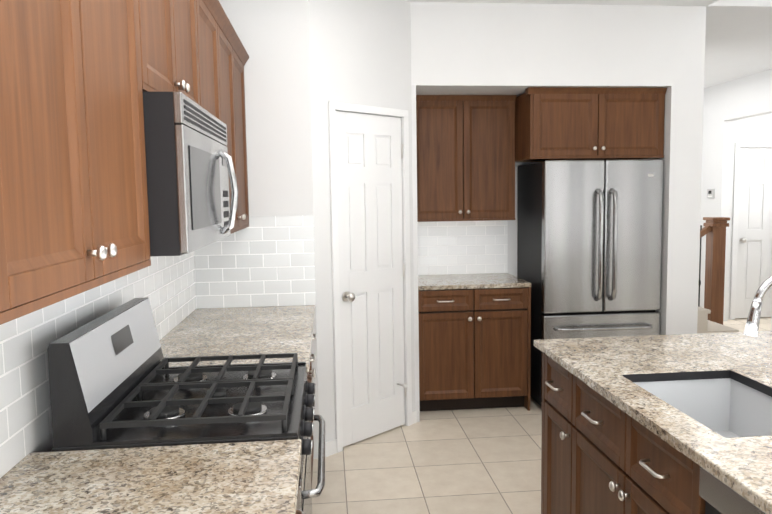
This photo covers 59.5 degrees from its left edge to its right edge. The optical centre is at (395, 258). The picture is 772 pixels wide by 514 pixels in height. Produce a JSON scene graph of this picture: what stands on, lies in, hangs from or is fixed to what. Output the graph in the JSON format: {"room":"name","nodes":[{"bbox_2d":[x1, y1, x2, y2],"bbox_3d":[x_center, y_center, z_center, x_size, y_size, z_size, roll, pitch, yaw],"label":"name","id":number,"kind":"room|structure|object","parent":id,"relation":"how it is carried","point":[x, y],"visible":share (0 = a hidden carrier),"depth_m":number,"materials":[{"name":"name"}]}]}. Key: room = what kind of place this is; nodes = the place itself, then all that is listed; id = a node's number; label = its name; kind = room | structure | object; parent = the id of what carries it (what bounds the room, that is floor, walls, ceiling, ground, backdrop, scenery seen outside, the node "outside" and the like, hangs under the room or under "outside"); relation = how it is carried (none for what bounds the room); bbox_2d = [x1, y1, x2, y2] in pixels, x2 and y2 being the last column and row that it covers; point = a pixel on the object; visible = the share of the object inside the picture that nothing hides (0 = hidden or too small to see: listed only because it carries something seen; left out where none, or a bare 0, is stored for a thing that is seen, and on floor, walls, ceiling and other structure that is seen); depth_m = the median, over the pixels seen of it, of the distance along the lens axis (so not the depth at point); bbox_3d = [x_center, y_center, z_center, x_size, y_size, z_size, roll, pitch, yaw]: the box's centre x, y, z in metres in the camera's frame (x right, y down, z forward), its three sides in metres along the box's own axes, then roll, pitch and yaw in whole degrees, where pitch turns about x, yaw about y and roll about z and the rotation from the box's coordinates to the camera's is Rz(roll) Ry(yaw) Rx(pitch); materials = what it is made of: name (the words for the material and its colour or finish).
{"room":"kitchen","nodes":[
{"label":"kitchen","id":0,"kind":"room"},
{"bbox_2d":[30,433,52,452],"bbox_3d":[-0.892,0.093,0.774,0.120,2.770,8.850,-1,5,-6],"label":"wall","id":1,"kind":"structure","parent":0,"point":[46,445],"depth_m":1.78,"materials":[{"name":"white paint"}]},
{"bbox_2d":[0,0,150,324],"bbox_3d":[-0.708,-0.407,1.193,0.350,0.937,0.833,-1,5,-6],"label":"upper cabinet","id":2,"kind":"object","parent":1,"relation":"attached to","point":[74,219],"visible":1,"depth_m":1.17,"materials":[{"name":"brown wood"}]},
{"bbox_2d":[0,251,195,477],"bbox_3d":[-0.963,0.209,2.140,0.008,0.455,3.349,-1,5,-6],"label":"tile backsplash","id":3,"kind":"structure","parent":1,"relation":"attached to","point":[166,285],"depth_m":1.78,"materials":[{"name":"white tile"}]},
{"bbox_2d":[138,0,199,104],"bbox_3d":[-0.793,-0.693,1.968,0.350,0.508,0.766,-1,5,-6],"label":"upper cabinet","id":4,"kind":"object","parent":1,"relation":"attached to","point":[169,45],"visible":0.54,"depth_m":1.94,"materials":[{"name":"brown wood"}]},
{"bbox_2d":[143,92,237,255],"bbox_3d":[-0.730,-0.234,2.017,0.460,0.404,0.760,-1,5,-6],"label":"microwave","id":5,"kind":"object","parent":4,"relation":"attached to","point":[189,165],"visible":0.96,"depth_m":1.67,"materials":[{"name":"silver metal"}]},
{"bbox_2d":[196,0,231,233],"bbox_3d":[-0.872,-0.544,2.622,0.318,0.925,0.509,-1,5,-6],"label":"upper cabinet","id":6,"kind":"object","parent":1,"relation":"attached to","point":[223,56],"depth_m":2.69,"materials":[{"name":"brown wood"}]},
{"bbox_2d":[224,16,248,232],"bbox_3d":[-0.938,-0.602,3.259,0.318,0.925,0.971,-1,5,-6],"label":"upper cabinet","id":7,"kind":"object","parent":1,"relation":"attached to","point":[235,58],"depth_m":3.38,"materials":[{"name":"brown wood"}]},
{"bbox_2d":[196,0,318,458],"bbox_3d":[-0.810,-0.196,3.861,0.680,2.770,0.100,-1,5,-6],"label":"wall","id":8,"kind":"structure","parent":0,"point":[273,35],"depth_m":3.77,"materials":[{"name":"white paint"}]},
{"bbox_2d":[194,215,315,307],"bbox_3d":[-0.796,0.020,3.825,0.670,0.514,0.006,-1,5,-6],"label":"tile backsplash","id":9,"kind":"structure","parent":8,"relation":"attached to","point":[260,261],"depth_m":3.83,"materials":[{"name":"white tile"}]},
{"bbox_2d":[308,0,414,441],"bbox_3d":[-0.212,-0.234,4.184,0.100,2.770,0.844,4,7,43],"label":"wall","id":10,"kind":"structure","parent":0,"point":[360,52],"depth_m":3.98,"materials":[{"name":"white paint"}]},
{"bbox_2d":[328,101,411,452],"bbox_3d":[-0.134,0.110,4.199,0.110,2.080,0.670,4,7,43],"label":"pantry door","id":11,"kind":"structure","parent":10,"relation":"in","point":[370,268],"depth_m":4.20,"materials":[{"name":"white paint"}]},
{"bbox_2d":[325,410,416,456],"bbox_3d":[-0.152,1.105,4.270,0.011,0.085,0.844,4,7,43],"label":"baseboard","id":12,"kind":"structure","parent":10,"relation":"attached to","point":[331,447],"depth_m":4.03,"materials":[{"name":"white wood"}]},
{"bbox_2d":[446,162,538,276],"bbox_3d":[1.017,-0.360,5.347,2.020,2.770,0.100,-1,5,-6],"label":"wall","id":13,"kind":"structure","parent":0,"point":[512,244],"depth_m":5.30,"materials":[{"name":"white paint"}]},
{"bbox_2d":[417,220,507,274],"bbox_3d":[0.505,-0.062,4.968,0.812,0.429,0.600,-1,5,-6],"label":"tile backsplash","id":14,"kind":"structure","parent":13,"relation":"attached to","point":[462,247],"depth_m":5.26,"materials":[{"name":"white tile"}]},
{"bbox_2d":[416,95,516,221],"bbox_3d":[0.475,-0.732,5.022,0.771,0.900,0.360,-1,5,-6],"label":"upper cabinet","id":15,"kind":"object","parent":13,"relation":"attached to","point":[465,157],"visible":0.92,"depth_m":4.88,"materials":[{"name":"brown wood"}]},
{"bbox_2d":[515,87,666,161],"bbox_3d":[1.339,-0.949,4.918,0.971,0.473,0.705,-1,5,-6],"label":"upper cabinet","id":16,"kind":"object","parent":13,"relation":"attached to","point":[582,123],"visible":0.96,"depth_m":4.61,"materials":[{"name":"brown wood"}]},
{"bbox_2d":[312,317,770,513],"bbox_3d":[2.475,1.208,3.875,7.750,0.120,14.700,-1,5,-6],"label":"floor","id":17,"kind":"structure","parent":0,"point":[476,461],"depth_m":3.82,"materials":[{"name":"beige tile"}]},
{"bbox_2d":[0,439,303,513],"bbox_3d":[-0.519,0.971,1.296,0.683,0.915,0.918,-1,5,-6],"label":"countertop","id":18,"kind":"structure","parent":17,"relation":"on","point":[258,477],"depth_m":1.50,"materials":[{"name":"beige stone"}]},
{"bbox_2d":[47,297,324,513],"bbox_3d":[-0.558,0.758,2.126,0.676,1.185,0.766,-1,5,-6],"label":"steel gas range","id":19,"kind":"object","parent":17,"relation":"on","point":[114,382],"visible":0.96,"depth_m":1.90,"materials":[{"name":"black metal"}]},
{"bbox_2d":[307,369,311,483],"bbox_3d":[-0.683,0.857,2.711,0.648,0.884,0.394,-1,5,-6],"label":"base cabinet","id":20,"kind":"object","parent":17,"relation":"on","point":[307,369],"depth_m":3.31,"materials":[{"name":"brown wood"}]},
{"bbox_2d":[308,373,313,475],"bbox_3d":[-0.720,0.824,3.070,0.648,0.884,0.528,-1,5,-6],"label":"base cabinet","id":21,"kind":"object","parent":17,"relation":"on","point":[309,374],"depth_m":3.53,"materials":[{"name":"brown wood"}]},
{"bbox_2d":[160,305,314,372],"bbox_3d":[-0.728,0.355,3.165,0.673,0.030,1.393,-1,5,-6],"label":"countertop","id":22,"kind":"structure","parent":21,"relation":"on","point":[268,329],"depth_m":3.07,"materials":[{"name":"beige stone"}]},
{"bbox_2d":[312,354,315,422],"bbox_3d":[-0.764,0.785,3.502,0.648,0.884,0.539,-1,5,-6],"label":"base cabinet","id":23,"kind":"object","parent":17,"relation":"on","point":[314,370],"depth_m":3.25,"materials":[{"name":"brown wood"}]},
{"bbox_2d":[411,85,419,421],"bbox_3d":[0.084,-0.037,4.851,0.050,2.245,0.750,-1,5,-6],"label":"wall pier","id":24,"kind":"object","parent":17,"relation":"on","point":[415,234],"visible":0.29,"depth_m":4.47,"materials":[{"name":"white paint"}]},
{"bbox_2d":[418,273,530,410],"bbox_3d":[0.520,0.611,5.002,0.812,0.915,0.653,-1,5,-6],"label":"base cabinet","id":25,"kind":"object","parent":17,"relation":"on","point":[474,341],"visible":0.92,"depth_m":4.72,"materials":[{"name":"brown wood"}]},
{"bbox_2d":[418,273,530,290],"bbox_3d":[0.513,0.169,4.976,0.812,0.030,0.623,-1,5,-6],"label":"countertop","id":26,"kind":"structure","parent":25,"relation":"on","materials":[{"name":"stone"}]},
{"bbox_2d":[541,356,573,513],"bbox_3d":[1.269,0.825,2.755,1.255,0.884,0.402,-1,5,-6],"label":"base cabinet","id":27,"kind":"object","parent":17,"relation":"on","point":[557,447],"depth_m":2.71,"materials":[{"name":"brown wood"}]},
{"bbox_2d":[517,159,663,410],"bbox_3d":[1.413,0.176,4.979,0.850,1.760,0.747,-1,5,-6],"label":"refrigerator","id":28,"kind":"object","parent":17,"relation":"on","point":[589,249],"visible":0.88,"depth_m":4.67,"materials":[{"name":"silver metal"}]},
{"bbox_2d":[574,376,771,513],"bbox_3d":[1.312,0.876,2.198,1.225,0.884,0.916,-1,5,-6],"label":"base cabinet","id":29,"kind":"object","parent":17,"relation":"on","point":[667,424],"depth_m":2.20,"materials":[{"name":"brown wood"}]},
{"bbox_2d":[534,332,771,383],"bbox_3d":[1.604,0.366,2.693,1.980,0.030,0.590,-1,5,-6],"label":"countertop","id":30,"kind":"structure","parent":29,"relation":"on","point":[705,354],"depth_m":2.58,"materials":[{"name":"beige stone"}]},
{"bbox_2d":[678,432,771,513],"bbox_3d":[1.740,0.486,1.381,1.980,0.030,0.840,-1,5,-6],"label":"countertop","id":31,"kind":"structure","parent":29,"relation":"on","point":[742,464],"depth_m":1.57,"materials":[{"name":"beige stone"}]},
{"bbox_2d":[730,368,771,391],"bbox_3d":[1.924,0.415,2.125,1.460,0.030,0.622,-1,5,-6],"label":"countertop","id":32,"kind":"structure","parent":29,"relation":"on","point":[760,377],"depth_m":2.28,"materials":[{"name":"beige stone"}]},
{"bbox_2d":[697,217,738,333],"bbox_3d":[1.230,-0.085,5.985,4.080,4.383,1.010,-1,5,-6],"label":"staircase","id":33,"kind":"structure","parent":17,"relation":"on","point":[711,312],"depth_m":6.55,"materials":[{"name":"brown wood"}]},
{"bbox_2d":[678,456,761,513],"bbox_3d":[0.933,0.962,1.372,0.320,0.878,0.756,-1,5,-6],"label":"base cabinet","id":34,"kind":"object","parent":17,"relation":"on","point":[698,493],"depth_m":1.63,"materials":[{"name":"brown wood"}]},
{"bbox_2d":[691,457,771,513],"bbox_3d":[0.930,0.954,1.342,0.330,0.858,0.699,-1,5,-6],"label":"dishwasher","id":35,"kind":"object","parent":34,"relation":"in","point":[716,496],"depth_m":1.55,"materials":[{"name":"silver plastic"}]},
{"bbox_2d":[410,2,705,96],"bbox_3d":[1.054,-1.439,4.823,2.000,0.525,0.750,-1,5,-6],"label":"wall","id":36,"kind":"structure","parent":0,"point":[487,49],"depth_m":4.45,"materials":[{"name":"white paint"}]},
{"bbox_2d":[406,0,717,5],"bbox_3d":[0.736,-1.387,0.832,3.440,0.120,8.900,-1,5,-6],"label":"ceiling","id":37,"kind":"structure","parent":0,"point":[657,2],"depth_m":4.39,"materials":[{"name":"white paint"}]},
{"bbox_2d":[647,86,703,334],"bbox_3d":[1.954,-0.081,5.040,0.230,2.245,0.750,-1,5,-6],"label":"wall","id":38,"kind":"structure","parent":0,"point":[683,139],"depth_m":4.65,"materials":[{"name":"white paint"}]},
{"bbox_2d":[698,69,771,330],"bbox_3d":[3.871,-1.901,7.278,0.120,5.400,4.880,-1,5,-6],"label":"wall","id":39,"kind":"structure","parent":0,"point":[726,104],"depth_m":7.84,"materials":[{"name":"white paint"}]},
{"bbox_2d":[707,189,714,197],"bbox_3d":[3.749,-0.769,8.030,0.022,0.110,0.130,-1,5,-6],"label":"thermostat","id":40,"kind":"object","parent":39,"relation":"attached to","point":[710,193],"visible":0.98,"depth_m":8.01,"materials":[{"name":"grey plastic"}]},
{"bbox_2d":[704,0,771,87],"bbox_3d":[1.169,-2.100,6.913,5.320,0.400,5.012,-1,5,-6],"label":"ceiling","id":41,"kind":"structure","parent":0,"point":[738,38],"depth_m":5.55,"materials":[{"name":"white paint"}]},
{"bbox_2d":[727,113,771,319],"bbox_3d":[4.649,-0.666,8.077,1.530,2.770,0.120,-1,5,-6],"label":"wall","id":42,"kind":"structure","parent":0,"point":[755,129],"depth_m":7.89,"materials":[{"name":"white paint"}]},
{"bbox_2d":[729,142,771,319],"bbox_3d":[4.418,-0.318,8.011,0.880,2.095,0.107,-1,5,-6],"label":"hall door","id":43,"kind":"structure","parent":42,"relation":"in","point":[751,264],"depth_m":8.01,"materials":[{"name":"white paint"}]}
]}

